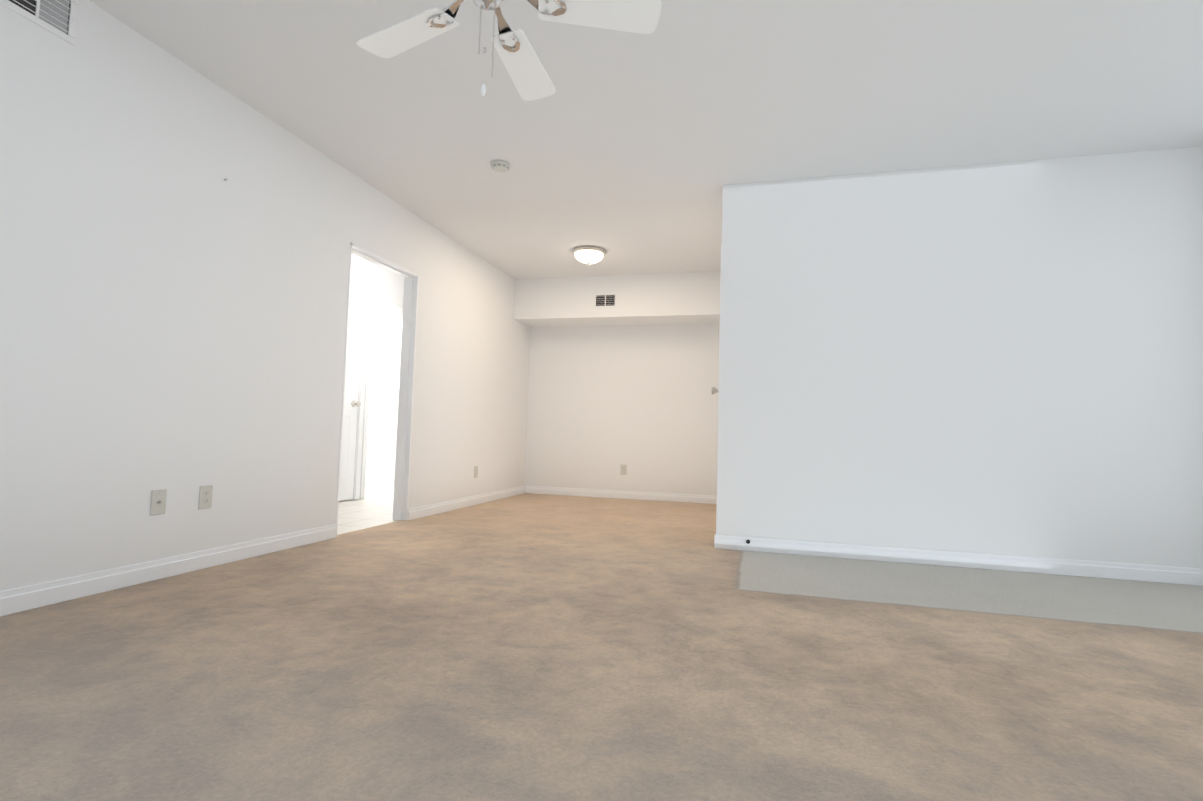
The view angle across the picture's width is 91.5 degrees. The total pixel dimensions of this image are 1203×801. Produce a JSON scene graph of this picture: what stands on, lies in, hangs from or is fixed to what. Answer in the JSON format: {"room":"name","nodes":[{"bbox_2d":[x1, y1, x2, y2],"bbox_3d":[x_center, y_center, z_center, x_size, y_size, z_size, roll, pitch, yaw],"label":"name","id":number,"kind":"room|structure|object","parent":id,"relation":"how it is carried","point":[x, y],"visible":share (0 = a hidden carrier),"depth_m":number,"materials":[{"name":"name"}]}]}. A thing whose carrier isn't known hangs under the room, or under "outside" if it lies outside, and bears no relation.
{"room":"empty living room","nodes":[
{"label":"empty living room","id":0,"kind":"room"},
{"bbox_2d":[0,0,529,590],"bbox_3d":[-1.933,-0.359,3.327,0.120,2.440,7.990,1,-3,15],"label":"wall","id":1,"kind":"structure","parent":0,"point":[173,309],"depth_m":2.81,"materials":[{"name":"paint"}]},
{"bbox_2d":[0,0,78,45],"bbox_3d":[-2.159,-1.532,2.182,0.015,0.195,0.365,1,-3,15],"label":"air vent","id":2,"kind":"object","parent":1,"relation":"in","point":[55,17],"visible":1,"depth_m":2.28,"materials":[{"name":"white metal"}]},
{"bbox_2d":[150,489,166,514],"bbox_3d":[-2.040,0.469,2.705,0.014,0.115,0.070,1,-3,15],"label":"cable wall plate","id":3,"kind":"object","parent":1,"relation":"attached to","point":[158,502],"visible":1,"depth_m":2.70,"materials":[{"name":"white plastic"}]},
{"bbox_2d":[0,524,336,616],"bbox_3d":[-2.318,0.712,1.674,0.015,0.090,4.499,1,-3,15],"label":"baseboard","id":4,"kind":"structure","parent":1,"relation":"attached to","point":[20,599],"depth_m":2.64,"materials":[{"name":"wood"}]},
{"bbox_2d":[198,485,212,508],"bbox_3d":[-1.982,0.484,2.938,0.007,0.115,0.070,1,-3,15],"label":"electrical outlet","id":5,"kind":"object","parent":1,"relation":"attached to","point":[205,496],"visible":1,"depth_m":2.93,"materials":[{"name":"white plastic"}]},
{"bbox_2d":[335,243,418,536],"bbox_3d":[-1.678,-0.088,4.319,0.136,2.027,0.944,1,-3,15],"label":"door frame","id":6,"kind":"structure","parent":1,"relation":"attached to","point":[405,402],"depth_m":4.68,"materials":[{"name":"wood"}]},
{"bbox_2d":[408,486,525,519],"bbox_3d":[-1.218,0.981,5.813,0.015,0.090,2.419,1,-3,15],"label":"baseboard","id":7,"kind":"structure","parent":1,"relation":"attached to","point":[427,510],"depth_m":5.46,"materials":[{"name":"wood"}]},
{"bbox_2d":[474,466,477,477],"bbox_3d":[-1.232,0.702,5.761,0.007,0.115,0.070,1,-3,15],"label":"electrical outlet","id":8,"kind":"object","parent":1,"relation":"attached to","point":[475,471],"visible":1,"depth_m":5.75,"materials":[{"name":"white plastic"}]},
{"bbox_2d":[337,485,399,534],"bbox_3d":[-2.794,0.984,5.308,2.670,0.058,4.140,1,-3,15],"label":"floor","id":9,"kind":"structure","parent":0,"point":[373,507],"depth_m":5.13,"materials":[{"name":"white tile"}]},
{"bbox_2d":[350,254,403,498],"bbox_3d":[-2.486,-0.222,5.994,0.120,2.440,1.670,1,-3,15],"label":"wall","id":10,"kind":"structure","parent":0,"point":[388,287],"depth_m":6.15,"materials":[{"name":"paint"}]},
{"bbox_2d":[339,297,362,500],"bbox_3d":[-2.569,-0.037,5.554,0.182,2.000,0.759,1,-3,15],"label":"hall door","id":11,"kind":"structure","parent":10,"relation":"in","point":[352,403],"depth_m":5.81,"materials":[{"name":"wood"}]},
{"bbox_2d":[350,289,402,499],"bbox_3d":[-2.491,-0.040,5.984,0.148,2.075,1.772,1,-3,15],"label":"door frame","id":12,"kind":"structure","parent":10,"relation":"attached to","point":[364,298],"depth_m":5.98,"materials":[{"name":"wood"}]},
{"bbox_2d":[365,308,401,486],"bbox_3d":[-2.276,-0.139,7.328,2.600,2.440,0.120,1,-3,15],"label":"wall","id":13,"kind":"structure","parent":0,"point":[383,404],"depth_m":7.38,"materials":[{"name":"paint"}]},
{"bbox_2d":[0,493,1202,800],"bbox_3d":[0.635,0.922,2.560,5.370,0.060,7.990,1,-3,15],"label":"floor carpet","id":14,"kind":"object","parent":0,"point":[538,647],"visible":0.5,"depth_m":1.76,"materials":[{"name":"beige carpet"}]},
{"bbox_2d":[514,271,719,326],"bbox_3d":[1.595,-1.091,6.194,5.200,0.450,0.500,1,-3,15],"label":"wall","id":15,"kind":"structure","parent":0,"point":[671,298],"depth_m":6.34,"materials":[{"name":"paint"}]},
{"bbox_2d":[594,293,616,307],"bbox_3d":[0.041,-1.082,6.346,0.250,0.155,0.015,1,-3,15],"label":"air vent","id":16,"kind":"object","parent":15,"relation":"in","point":[606,300],"visible":1,"depth_m":6.34,"materials":[{"name":"white metal"}]},
{"bbox_2d":[525,323,719,495],"bbox_3d":[1.704,-0.078,6.421,5.320,2.440,0.120,1,-3,15],"label":"wall","id":17,"kind":"structure","parent":0,"point":[606,402],"depth_m":6.73,"materials":[{"name":"paint"}]},
{"bbox_2d":[525,486,716,503],"bbox_3d":[0.260,1.072,6.660,2.405,0.090,0.015,1,-3,15],"label":"baseboard","id":18,"kind":"structure","parent":17,"relation":"attached to","point":[673,497],"depth_m":6.66,"materials":[{"name":"wood"}]},
{"bbox_2d":[620,464,626,474],"bbox_3d":[0.252,0.787,6.685,0.070,0.115,0.007,1,-3,15],"label":"electrical outlet","id":19,"kind":"object","parent":17,"relation":"attached to","point":[623,469],"visible":1,"depth_m":6.68,"materials":[{"name":"white plastic"}]},
{"bbox_2d":[89,0,1202,279],"bbox_3d":[-0.583,-1.609,3.049,8.040,0.100,7.990,1,-3,15],"label":"ceiling","id":20,"kind":"structure","parent":0,"point":[629,152],"depth_m":2.97,"materials":[{"name":"paint"}]},
{"bbox_2d":[491,160,509,171],"bbox_3d":[-0.651,-1.501,3.770,0.124,0.038,0.124,1,-3,15],"label":"smoke detector","id":21,"kind":"object","parent":20,"relation":"attached to","point":[500,166],"visible":1,"depth_m":3.74,"materials":[{"name":"white plastic"}]},
{"bbox_2d":[356,0,660,100],"bbox_3d":[-0.367,-1.293,1.921,1.097,0.649,1.064,1,-3,15],"label":"ceiling fan","id":22,"kind":"object","parent":20,"relation":"hanging from","point":[530,78],"visible":1,"depth_m":2.00,"materials":[{"name":"white"}]},
{"bbox_2d":[572,246,605,264],"bbox_3d":[-0.118,-1.335,5.505,0.320,0.139,0.320,1,-3,15],"label":"dome ceiling light","id":23,"kind":"object","parent":20,"relation":"attached to","point":[588,255],"visible":1,"depth_m":5.41,"materials":[{"name":"white glass"}]},
{"bbox_2d":[717,146,1202,568],"bbox_3d":[2.148,-0.227,3.617,2.780,2.440,0.120,1,-3,15],"label":"wall","id":24,"kind":"structure","parent":0,"point":[1004,358],"depth_m":3.53,"materials":[{"name":"paint"}]},
{"bbox_2d":[714,534,1202,585],"bbox_3d":[2.090,0.942,3.486,2.795,0.090,0.015,1,-3,15],"label":"baseboard","id":25,"kind":"structure","parent":24,"relation":"attached to","point":[1137,572],"depth_m":3.46,"materials":[{"name":"wood"}]},
{"bbox_3d":[1.033,-1.222,4.548,0.120,0.410,0.860,1,-3,15],"label":"wall","id":26,"kind":"structure","parent":0,"visible":0},
{"bbox_2d":[711,387,717,394],"bbox_3d":[0.958,0.002,4.488,0.182,2.000,0.819,1,-3,15],"label":"door","id":27,"kind":"structure","parent":26,"relation":"in","point":[714,390],"depth_m":4.16,"materials":[{"name":"beige"}]},
{"bbox_2d":[716,244,721,532],"bbox_3d":[0.999,-0.027,4.479,0.148,2.075,0.962,1,-3,15],"label":"door frame","id":28,"kind":"structure","parent":26,"relation":"attached to","point":[718,389],"depth_m":4.04,"materials":[{"name":"wood"}]}
]}

